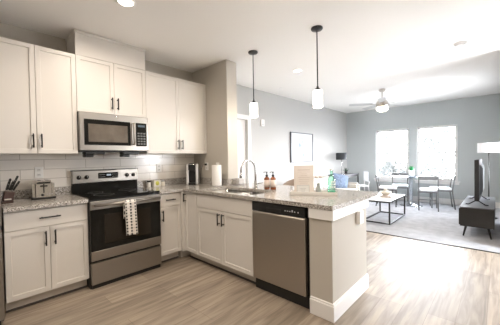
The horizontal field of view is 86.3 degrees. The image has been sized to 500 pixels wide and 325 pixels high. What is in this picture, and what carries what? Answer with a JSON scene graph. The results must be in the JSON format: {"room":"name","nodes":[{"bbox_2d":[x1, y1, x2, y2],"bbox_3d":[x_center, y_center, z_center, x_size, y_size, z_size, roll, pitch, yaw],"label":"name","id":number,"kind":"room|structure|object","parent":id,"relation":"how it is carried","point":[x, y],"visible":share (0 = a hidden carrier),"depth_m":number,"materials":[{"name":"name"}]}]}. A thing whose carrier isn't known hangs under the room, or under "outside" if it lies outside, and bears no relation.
{"room":"kitchen","nodes":[
{"label":"kitchen","id":0,"kind":"room"},
{"bbox_2d":[0,22,346,193],"bbox_3d":[-0.083,-0.142,5.328,0.149,2.690,9.680,0,1,43],"label":"wall","id":1,"kind":"structure","parent":0,"point":[270,143],"depth_m":5.31,"materials":[{"name":"grey paint"}]},
{"bbox_2d":[34,167,42,177],"bbox_3d":[-2.269,0.107,2.868,0.010,0.118,0.075,0,1,43],"label":"wall outlet","id":2,"kind":"object","parent":1,"relation":"attached to","point":[38,171],"visible":1,"depth_m":2.86,"materials":[{"name":"white plastic"}]},
{"bbox_2d":[0,37,77,153],"bbox_3d":[-2.184,-0.613,2.687,0.382,1.055,0.685,0,1,43],"label":"upper cabinet","id":3,"kind":"object","parent":1,"relation":"attached to","point":[38,102],"visible":1,"depth_m":2.59,"materials":[{"name":"white wood"}]},
{"bbox_2d":[65,29,145,117],"bbox_3d":[-1.696,-0.987,3.210,0.382,0.867,0.787,0,1,43],"label":"upper cabinet","id":4,"kind":"object","parent":1,"relation":"attached to","point":[110,74],"visible":0.93,"depth_m":3.07,"materials":[{"name":"white wood"}]},
{"bbox_2d":[77,111,148,151],"bbox_3d":[-1.663,-0.340,3.202,0.437,0.425,0.759,0,1,43],"label":"microwave oven","id":5,"kind":"object","parent":4,"relation":"attached to","point":[96,132],"visible":0.99,"depth_m":3.04,"materials":[{"name":"grey metal"}]},
{"bbox_2d":[82,151,104,156],"bbox_3d":[-1.754,-0.091,2.996,0.110,0.062,0.200,0,1,43],"label":"fire suppressor","id":6,"kind":"object","parent":5,"relation":"attached to","point":[85,154],"visible":0.95,"depth_m":2.94,"materials":[{"name":"black metal"}]},
{"bbox_2d":[119,152,138,156],"bbox_3d":[-1.484,-0.101,3.284,0.110,0.062,0.200,0,1,43],"label":"fire suppressor","id":7,"kind":"object","parent":5,"relation":"attached to","point":[122,154],"visible":0.97,"depth_m":3.22,"materials":[{"name":"black metal"}]},
{"bbox_2d":[156,164,160,171],"bbox_3d":[-1.325,0.080,3.881,0.010,0.118,0.075,0,1,43],"label":"wall outlet","id":8,"kind":"object","parent":1,"relation":"attached to","point":[158,166],"visible":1,"depth_m":3.87,"materials":[{"name":"white plastic"}]},
{"bbox_2d":[139,71,206,153],"bbox_3d":[-1.104,-0.653,3.845,0.382,1.055,0.953,0,1,43],"label":"upper cabinet","id":9,"kind":"object","parent":1,"relation":"attached to","point":[175,107],"visible":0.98,"depth_m":3.71,"materials":[{"name":"white wood"}]},
{"bbox_2d":[237,114,251,183],"bbox_3d":[-0.381,0.147,4.973,0.118,2.135,1.100,0,1,43],"label":"door","id":10,"kind":"structure","parent":1,"relation":"in","point":[240,123],"depth_m":5.26,"materials":[{"name":"white"}]},
{"bbox_2d":[260,119,264,125],"bbox_3d":[0.260,-0.828,5.572,0.036,0.140,0.110,0,1,43],"label":"door chime","id":11,"kind":"object","parent":1,"relation":"attached to","point":[262,122],"visible":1,"depth_m":5.55,"materials":[{"name":"white plastic"}]},
{"bbox_2d":[290,132,312,162],"bbox_3d":[1.310,-0.376,6.694,0.039,0.730,1.020,0,1,43],"label":"framed picture","id":12,"kind":"object","parent":1,"relation":"attached to","point":[301,144],"visible":1,"depth_m":6.66,"materials":[{"name":"grey"}]},
{"bbox_2d":[299,138,306,155],"bbox_3d":[1.326,-0.387,6.707,0.001,0.460,0.360,0,1,43],"label":"print","id":13,"kind":"object","parent":12,"relation":"attached to","point":[302,141],"depth_m":6.72,"materials":[{"name":"paper"}]},
{"bbox_2d":[192,59,237,178],"bbox_3d":[-0.545,-0.113,4.132,0.825,2.690,0.200,0,1,43],"label":"wall","id":14,"kind":"structure","parent":0,"point":[219,78],"depth_m":3.89,"materials":[{"name":"beige paint"}]},
{"bbox_2d":[0,0,499,112],"bbox_3d":[1.860,-1.548,3.431,5.500,0.120,9.630,0,1,43],"label":"ceiling","id":15,"kind":"structure","parent":0,"point":[404,48],"depth_m":3.13,"materials":[{"name":"white paint"}]},
{"bbox_2d":[115,0,135,7],"bbox_3d":[-1.095,-1.413,2.355,0.170,0.009,0.170,0,1,43],"label":"recessed light","id":16,"kind":"object","parent":15,"relation":"in","point":[124,3],"visible":1,"depth_m":2.37,"materials":[{"name":"white plastic"}]},
{"bbox_2d":[248,50,257,117],"bbox_3d":[0.046,-1.028,3.521,0.128,0.857,0.128,0,1,43],"label":"pendant light","id":17,"kind":"object","parent":15,"relation":"hanging from","point":[253,105],"visible":1,"depth_m":3.49,"materials":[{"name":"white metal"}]},
{"bbox_2d":[292,69,302,72],"bbox_3d":[0.766,-1.480,4.303,0.170,0.009,0.170,0,1,43],"label":"recessed light","id":18,"kind":"object","parent":15,"relation":"in","point":[294,70],"visible":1,"depth_m":4.29,"materials":[{"name":"white plastic"}]},
{"bbox_2d":[311,25,322,107],"bbox_3d":[0.732,-1.029,2.897,0.128,0.857,0.128,0,1,43],"label":"pendant light","id":19,"kind":"object","parent":15,"relation":"hanging from","point":[317,93],"visible":1,"depth_m":2.87,"materials":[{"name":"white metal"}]},
{"bbox_2d":[349,89,417,111],"bbox_3d":[2.823,-1.307,5.610,1.256,0.471,1.306,0,1,43],"label":"ceiling fan","id":20,"kind":"object","parent":15,"relation":"hanging from","point":[382,104],"visible":1,"depth_m":5.60,"materials":[{"name":"silver metal"}]},
{"bbox_2d":[453,41,466,46],"bbox_3d":[2.636,-1.480,3.349,0.132,0.040,0.132,0,1,43],"label":"smoke detector","id":21,"kind":"object","parent":15,"relation":"attached to","point":[460,43],"visible":1,"depth_m":3.31,"materials":[{"name":"white plastic"}]},
{"bbox_2d":[1,231,499,324],"bbox_3d":[0.599,1.279,2.078,5.300,0.060,5.590,0,1,43],"label":"floor","id":22,"kind":"structure","parent":0,"point":[412,282],"depth_m":2.45,"materials":[{"name":"wood"}]},
{"bbox_2d":[0,187,4,324],"bbox_3d":[-2.500,0.424,1.990,0.832,1.760,0.900,0,1,43],"label":"refrigerator","id":23,"kind":"object","parent":22,"relation":"on","point":[2,305],"visible":1,"depth_m":2.08,"materials":[{"name":"grey"}]},
{"bbox_2d":[1,203,88,312],"bbox_3d":[-2.044,0.848,2.651,0.650,0.874,0.620,0,1,43],"label":"base cabinet","id":24,"kind":"object","parent":22,"relation":"on","point":[46,250],"visible":0.96,"depth_m":2.43,"materials":[{"name":"white wood"}]},
{"bbox_2d":[1,186,87,212],"bbox_3d":[-2.056,0.345,2.643,0.647,0.127,0.624,0,1,43],"label":"countertop","id":25,"kind":"structure","parent":24,"relation":"on","point":[22,200],"depth_m":2.58,"materials":[{"name":"stone"}]},
{"bbox_2d":[1,191,14,203],"bbox_3d":[-2.291,0.323,2.522,0.140,0.109,0.097,0,1,43],"label":"knife block","id":26,"kind":"object","parent":25,"relation":"on","point":[7,197],"visible":0.86,"depth_m":2.49,"materials":[{"name":"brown wood"}]},
{"bbox_2d":[11,181,19,191],"bbox_3d":[-2.246,0.229,2.558,0.071,0.104,0.016,-2,1,-39],"label":"kitchen knife","id":27,"kind":"object","parent":26,"relation":"on","point":[18,182],"visible":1,"depth_m":2.56,"materials":[{"name":"black plastic"}]},
{"bbox_2d":[31,179,55,199],"bbox_3d":[-2.150,0.277,2.772,0.196,0.187,0.265,-2,1,-41],"label":"toaster","id":28,"kind":"object","parent":25,"relation":"on","point":[41,189],"visible":1,"depth_m":2.69,"materials":[{"name":"silver plastic"}]},
{"bbox_2d":[70,168,161,289],"bbox_3d":[-1.542,0.675,3.123,0.721,1.184,0.763,0,1,43],"label":"electric range","id":29,"kind":"object","parent":22,"relation":"on","point":[114,256],"visible":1,"depth_m":2.95,"materials":[{"name":"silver metal"}]},
{"bbox_2d":[72,187,159,199],"bbox_3d":[-1.564,0.357,3.133,0.620,0.022,0.759,0,1,43],"label":"cooktop","id":30,"kind":"object","parent":29,"relation":"in","point":[113,193],"depth_m":3.06,"materials":[{"name":"black glass"}]},
{"bbox_2d":[123,199,137,235],"bbox_3d":[-1.288,0.592,2.880,0.048,0.385,0.133,0,1,43],"label":"tea towel","id":31,"kind":"object","parent":29,"relation":"hanging from","point":[129,208],"visible":1,"depth_m":2.86,"materials":[{"name":"fabric"}]},
{"bbox_2d":[160,192,180,262],"bbox_3d":[-1.208,0.817,3.547,0.650,0.874,0.299,0,1,43],"label":"base cabinet","id":32,"kind":"object","parent":22,"relation":"on","point":[170,244],"visible":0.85,"depth_m":3.37,"materials":[{"name":"white wood"}]},
{"bbox_2d":[178,191,190,256],"bbox_3d":[-0.885,0.805,3.898,0.643,0.874,0.648,0,1,43],"label":"base cabinet","id":33,"kind":"object","parent":22,"relation":"on","point":[183,252],"visible":0.14,"depth_m":3.46,"materials":[{"name":"white wood"}]},
{"bbox_2d":[137,177,377,210],"bbox_3d":[-0.103,0.301,3.231,2.699,0.127,1.375,0,1,43],"label":"countertop","id":34,"kind":"structure","parent":33,"relation":"on","point":[281,195],"depth_m":2.86,"materials":[{"name":"stone"}]},
{"bbox_2d":[152,180,160,186],"bbox_3d":[-1.331,0.295,3.784,0.061,0.085,0.110,0,1,37],"label":"box","id":35,"kind":"object","parent":34,"relation":"on","point":[155,183],"visible":1,"depth_m":3.76,"materials":[{"name":"beige"}]},
{"bbox_2d":[186,163,198,184],"bbox_3d":[-0.868,0.168,4.024,0.170,0.315,0.291,-1,1,-9],"label":"coffee maker","id":36,"kind":"object","parent":34,"relation":"on","point":[192,177],"visible":1,"depth_m":3.93,"materials":[{"name":"silver metal"}]},
{"bbox_2d":[212,164,222,186],"bbox_3d":[-0.459,0.175,3.671,0.156,0.300,0.156,0,1,43],"label":"paper towel holder","id":37,"kind":"object","parent":34,"relation":"on","point":[216,169],"visible":0.99,"depth_m":3.61,"materials":[{"name":"white paper"}]},
{"bbox_2d":[225,189,260,194],"bbox_3d":[-0.144,0.455,3.181,0.860,0.174,0.420,0,1,43],"label":"sink","id":38,"kind":"object","parent":34,"relation":"in","point":[227,190],"visible":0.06,"depth_m":3.41,"materials":[{"name":"silver metal"}]},
{"bbox_2d":[225,189,247,192],"bbox_3d":[-0.299,0.455,3.326,0.435,0.174,0.420,0,1,43],"label":"basin","id":39,"kind":"object","parent":38,"relation":"in","point":[228,190],"depth_m":3.51,"materials":[{"name":"silver metal"}]},
{"bbox_2d":[240,192,260,194],"bbox_3d":[0.025,0.455,3.024,0.400,0.174,0.420,0,1,43],"label":"basin","id":40,"kind":"object","parent":38,"relation":"in","point":[249,193],"depth_m":3.27,"materials":[{"name":"silver metal"}]},
{"bbox_2d":[239,159,262,188],"bbox_3d":[0.013,0.143,3.218,0.284,0.362,0.149,-2,1,-41],"label":"kitchen faucet","id":41,"kind":"object","parent":34,"relation":"on","point":[251,161],"visible":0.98,"depth_m":3.29,"materials":[{"name":"silver metal"}]},
{"bbox_2d":[263,172,269,189],"bbox_3d":[0.202,0.215,3.192,0.070,0.214,0.070,0,1,40],"label":"soap bottle","id":42,"kind":"object","parent":34,"relation":"on","point":[266,179],"visible":1,"depth_m":3.17,"materials":[{"name":"brown glass"}]},
{"bbox_2d":[270,172,275,189],"bbox_3d":[0.275,0.214,3.175,0.070,0.214,0.070,-2,1,-44],"label":"soap bottle","id":43,"kind":"object","parent":34,"relation":"on","point":[272,179],"visible":1,"depth_m":3.15,"materials":[{"name":"brown plastic"}]},
{"bbox_2d":[290,190,337,195],"bbox_3d":[0.640,0.306,2.691,0.460,0.034,0.150,-1,1,15],"label":"serving tray","id":44,"kind":"object","parent":34,"relation":"on","point":[323,192],"visible":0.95,"depth_m":2.62,"materials":[{"name":"white"}]},
{"bbox_2d":[297,185,308,191],"bbox_3d":[0.533,0.272,2.682,0.124,0.090,0.009,-1,1,3],"label":"place card","id":45,"kind":"object","parent":44,"relation":"on","point":[300,188],"visible":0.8,"depth_m":2.68,"materials":[{"name":"grey paper"}]},
{"bbox_2d":[294,165,313,191],"bbox_3d":[0.553,0.173,2.742,0.204,0.285,0.016,-1,1,-1],"label":"sign card","id":46,"kind":"object","parent":44,"relation":"on","point":[303,174],"visible":0.68,"depth_m":2.74,"materials":[{"name":"beige paper"}]},
{"bbox_2d":[314,176,322,191],"bbox_3d":[0.692,0.224,2.696,0.074,0.179,0.074,-1,1,-4],"label":"bud vase","id":47,"kind":"object","parent":44,"relation":"on","point":[318,188],"visible":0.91,"depth_m":2.68,"materials":[{"name":"grey glass"}]},
{"bbox_2d":[327,168,335,191],"bbox_3d":[0.812,0.185,2.662,0.078,0.253,0.077,0,1,43],"label":"glass bottle","id":48,"kind":"object","parent":44,"relation":"on","point":[334,182],"visible":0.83,"depth_m":2.67,"materials":[{"name":"teal glass"}]},
{"bbox_2d":[183,192,202,261],"bbox_3d":[-0.554,0.805,3.585,0.260,0.874,0.650,0,1,43],"label":"base cabinet","id":49,"kind":"object","parent":22,"relation":"on","point":[190,200],"visible":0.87,"depth_m":3.39,"materials":[{"name":"white wood"}]},
{"bbox_2d":[197,189,260,283],"bbox_3d":[-0.118,0.805,3.177,0.926,0.874,0.650,0,1,43],"label":"base cabinet","id":50,"kind":"object","parent":22,"relation":"on","point":[224,224],"visible":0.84,"depth_m":2.93,"materials":[{"name":"white wood"}]},
{"bbox_2d":[252,201,309,308],"bbox_3d":[0.457,0.807,2.647,0.630,0.868,0.606,0,1,43],"label":"dishwasher","id":51,"kind":"object","parent":22,"relation":"on","point":[281,240],"visible":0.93,"depth_m":2.40,"materials":[{"name":"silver metal"}]},
{"bbox_2d":[283,179,293,185],"bbox_3d":[0.952,0.761,5.420,0.645,0.846,0.690,-2,1,-27],"label":"accent chair","id":52,"kind":"object","parent":22,"relation":"on","point":[290,182],"visible":0.07,"depth_m":5.68,"materials":[{"name":"brown fabric"}]},
{"bbox_2d":[366,230,499,253],"bbox_3d":[1.906,1.180,4.675,3.665,0.020,0.030,0,1,43],"label":"trim","id":53,"kind":"structure","parent":22,"relation":"on","point":[366,230],"depth_m":3.90,"materials":[{"name":"grey"}]},
{"bbox_2d":[309,208,366,303],"bbox_3d":[0.214,0.801,2.982,1.855,0.876,0.730,0,1,43],"label":"wall","id":54,"kind":"structure","parent":0,"point":[338,252],"depth_m":2.19,"materials":[{"name":"beige paint"}]},
{"bbox_2d":[308,199,368,220],"bbox_3d":[0.220,0.405,2.963,1.858,0.080,0.766,0,1,43],"label":"trim","id":55,"kind":"structure","parent":54,"relation":"attached to","point":[327,215],"depth_m":2.17,"materials":[{"name":"white"}]},
{"bbox_2d":[310,273,368,322],"bbox_3d":[0.232,1.168,2.978,1.856,0.142,0.762,0,1,43],"label":"baseboard","id":56,"kind":"structure","parent":54,"relation":"attached to","point":[328,311],"depth_m":2.18,"materials":[{"name":"white wood"}]},
{"bbox_2d":[356,210,363,223],"bbox_3d":[1.004,0.499,2.438,0.039,0.117,0.084,0,1,43],"label":"electrical outlet","id":57,"kind":"object","parent":54,"relation":"attached to","point":[359,214],"depth_m":2.41,"materials":[{"name":"white plastic"}]},
{"bbox_2d":[346,93,499,201],"bbox_3d":[4.592,-0.262,7.480,3.765,2.690,0.150,0,1,43],"label":"wall","id":58,"kind":"structure","parent":0,"point":[477,118],"depth_m":6.98,"materials":[{"name":"grey paint"}]},
{"bbox_2d":[374,128,408,182],"bbox_3d":[4.170,-0.201,7.831,1.000,1.540,0.155,0,1,43],"label":"window","id":59,"kind":"structure","parent":58,"relation":"in","point":[382,178],"depth_m":7.86,"materials":[{"name":"white"}]},
{"bbox_2d":[414,124,459,184],"bbox_3d":[4.960,-0.202,7.094,1.000,1.540,0.155,0,1,43],"label":"window","id":60,"kind":"structure","parent":58,"relation":"in","point":[441,180],"depth_m":7.03,"materials":[{"name":"white"}]},
{"bbox_2d":[399,196,499,207],"bbox_3d":[4.521,1.011,7.476,3.641,0.147,0.016,0,1,43],"label":"baseboard","id":61,"kind":"structure","parent":58,"relation":"attached to","point":[415,198],"depth_m":6.97,"materials":[{"name":"white"}]},
{"bbox_2d":[366,200,499,252],"bbox_3d":[3.218,1.158,6.081,3.665,0.068,3.840,0,1,43],"label":"rug","id":62,"kind":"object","parent":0,"point":[426,223],"depth_m":4.82,"materials":[{"name":"grey carpet"}]},
{"bbox_2d":[314,176,359,189],"bbox_3d":[1.907,0.757,6.607,0.910,0.760,2.020,0,1,43],"label":"sofa","id":63,"kind":"object","parent":62,"relation":"on","point":[323,182],"visible":0.16,"depth_m":6.84,"materials":[{"name":"beige fabric"}]},
{"bbox_2d":[314,178,322,187],"bbox_3d":[1.496,0.548,6.409,0.202,0.320,0.820,0,1,43],"label":"cushion","id":64,"kind":"object","parent":63,"relation":"on","point":[315,181],"depth_m":6.48,"materials":[{"name":"beige fabric"}]},
{"bbox_2d":[322,176,332,187],"bbox_3d":[2.069,0.527,7.023,0.202,0.320,0.820,0,1,43],"label":"cushion","id":65,"kind":"object","parent":63,"relation":"on","point":[325,179],"depth_m":6.81,"materials":[{"name":"beige fabric"}]},
{"bbox_2d":[332,173,347,187],"bbox_3d":[2.367,0.505,7.035,0.487,0.449,0.213,-1,1,-2],"label":"throw pillow","id":66,"kind":"object","parent":63,"relation":"on","point":[341,181],"visible":0.71,"depth_m":6.96,"materials":[{"name":"blue fabric"}]},
{"bbox_2d":[331,188,357,189],"bbox_3d":[2.266,0.752,6.846,0.710,0.168,0.830,0,1,43],"label":"seat cushion","id":67,"kind":"object","parent":63,"relation":"on","point":[331,188],"depth_m":6.85,"materials":[{"name":"beige fabric"}]},
{"bbox_2d":[328,173,358,183],"bbox_3d":[2.799,0.716,7.922,0.480,0.765,1.100,0,1,43],"label":"writing desk","id":68,"kind":"object","parent":62,"relation":"on","point":[349,175],"visible":0.48,"depth_m":7.94,"materials":[{"name":"grey wood"}]},
{"bbox_2d":[336,153,346,173],"bbox_3d":[2.657,0.028,7.756,0.300,0.620,0.300,0,1,43],"label":"table lamp","id":69,"kind":"object","parent":68,"relation":"on","point":[339,156],"visible":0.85,"depth_m":7.64,"materials":[{"name":"silver metal"}]},
{"bbox_2d":[359,171,370,202],"bbox_3d":[3.108,0.680,7.540,0.462,0.841,0.420,-1,1,5],"label":"desk chair","id":70,"kind":"object","parent":62,"relation":"on","point":[366,174],"visible":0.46,"depth_m":7.52,"materials":[{"name":"white"}]},
{"bbox_2d":[366,193,404,224],"bbox_3d":[2.772,0.922,5.504,0.520,0.440,1.100,0,1,43],"label":"coffee table","id":71,"kind":"object","parent":62,"relation":"on","point":[395,197],"visible":0.75,"depth_m":5.26,"materials":[{"name":"white stone"}]},
{"bbox_2d":[380,194,391,197],"bbox_3d":[2.803,0.688,5.508,0.220,0.027,0.320,0,1,29],"label":"book","id":72,"kind":"object","parent":71,"relation":"on","point":[381,195],"visible":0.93,"depth_m":5.40,"materials":[{"name":"beige paper"}]},
{"bbox_2d":[379,191,391,195],"bbox_3d":[2.795,0.636,5.500,0.230,0.075,0.230,0,1,43],"label":"bowl","id":73,"kind":"object","parent":72,"relation":"on","point":[381,192],"visible":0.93,"depth_m":5.43,"materials":[{"name":"beige ceramic"}]},
{"bbox_2d":[375,174,396,206],"bbox_3d":[3.517,0.709,6.875,0.483,0.790,0.396,0,1,31],"label":"dining chair","id":74,"kind":"object","parent":62,"relation":"on","point":[391,188],"visible":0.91,"depth_m":6.78,"materials":[{"name":"grey metal"}]},
{"bbox_2d":[392,173,408,202],"bbox_3d":[4.091,0.692,7.277,0.396,0.790,0.483,0,1,29],"label":"dining chair","id":75,"kind":"object","parent":62,"relation":"on","point":[397,185],"visible":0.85,"depth_m":7.21,"materials":[{"name":"grey metal"}]},
{"bbox_2d":[391,175,424,206],"bbox_3d":[4.104,0.721,6.799,0.900,0.750,0.900,0,1,43],"label":"dining table","id":76,"kind":"object","parent":62,"relation":"on","point":[410,204],"visible":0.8,"depth_m":6.76,"materials":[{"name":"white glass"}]},
{"bbox_2d":[408,166,413,175],"bbox_3d":[4.088,0.213,6.758,0.154,0.265,0.150,-1,1,23],"label":"flower vase","id":77,"kind":"object","parent":76,"relation":"on","point":[411,169],"visible":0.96,"depth_m":6.72,"materials":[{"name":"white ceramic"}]},
{"bbox_2d":[418,176,438,211],"bbox_3d":[4.187,0.708,6.281,0.396,0.790,0.483,0,1,31],"label":"dining chair","id":78,"kind":"object","parent":62,"relation":"on","point":[420,189],"visible":1,"depth_m":6.14,"materials":[{"name":"white wood"}]},
{"bbox_2d":[429,175,455,209],"bbox_3d":[4.650,0.697,6.460,0.483,0.790,0.396,0,1,29],"label":"dining chair","id":79,"kind":"object","parent":62,"relation":"on","point":[441,189],"visible":0.77,"depth_m":6.36,"materials":[{"name":"grey metal"}]},
{"bbox_2d":[459,195,495,239],"bbox_3d":[3.947,0.905,4.612,0.432,0.471,1.508,0,1,43],"label":"tv stand","id":80,"kind":"object","parent":62,"relation":"on","point":[476,214],"visible":0.98,"depth_m":4.09,"materials":[{"name":"grey wood"}]},
{"bbox_2d":[466,159,489,205],"bbox_3d":[3.890,0.310,4.549,0.281,0.728,1.040,0,1,43],"label":"television","id":81,"kind":"object","parent":80,"relation":"on","point":[478,166],"visible":1,"depth_m":4.19,"materials":[{"name":"black plastic"}]},
{"bbox_2d":[477,142,499,218],"bbox_3d":[4.791,0.359,5.352,0.350,1.500,0.350,0,1,43],"label":"floor lamp","id":82,"kind":"object","parent":62,"relation":"on","point":[481,147],"visible":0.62,"depth_m":5.28,"materials":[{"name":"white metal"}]},
{"label":"outside","id":83,"kind":"structure","parent":0,"visible":0},
{"bbox_2d":[380,163,454,178],"bbox_3d":[21.691,0.834,28.551,80.000,0.150,53.820,0,1,43],"label":"ground","id":84,"kind":"structure","parent":83,"point":[380,163],"depth_m":43.24,"materials":[{"name":"white"}]},
{"bbox_2d":[380,160,397,176],"bbox_3d":[7.909,0.552,15.268,0.954,1.408,0.946,-2,1,-34],"label":"tree","id":85,"kind":"object","parent":84,"relation":"on","point":[386,171],"visible":0.73,"depth_m":15.11,"materials":[{"name":"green plant"}]},
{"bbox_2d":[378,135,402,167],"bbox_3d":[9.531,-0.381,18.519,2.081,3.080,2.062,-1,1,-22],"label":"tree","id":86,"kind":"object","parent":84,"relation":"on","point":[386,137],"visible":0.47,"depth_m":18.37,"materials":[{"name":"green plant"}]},
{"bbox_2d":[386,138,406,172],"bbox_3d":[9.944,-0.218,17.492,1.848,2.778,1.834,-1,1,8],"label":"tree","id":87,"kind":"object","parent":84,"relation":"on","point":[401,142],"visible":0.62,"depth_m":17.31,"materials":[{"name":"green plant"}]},
{"bbox_2d":[402,163,421,174],"bbox_3d":[8.876,0.504,14.629,1.027,1.492,1.054,-1,1,26],"label":"tree","id":88,"kind":"object","parent":84,"relation":"on","point":[404,170],"visible":0.09,"depth_m":14.63,"materials":[{"name":"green plant"}]},
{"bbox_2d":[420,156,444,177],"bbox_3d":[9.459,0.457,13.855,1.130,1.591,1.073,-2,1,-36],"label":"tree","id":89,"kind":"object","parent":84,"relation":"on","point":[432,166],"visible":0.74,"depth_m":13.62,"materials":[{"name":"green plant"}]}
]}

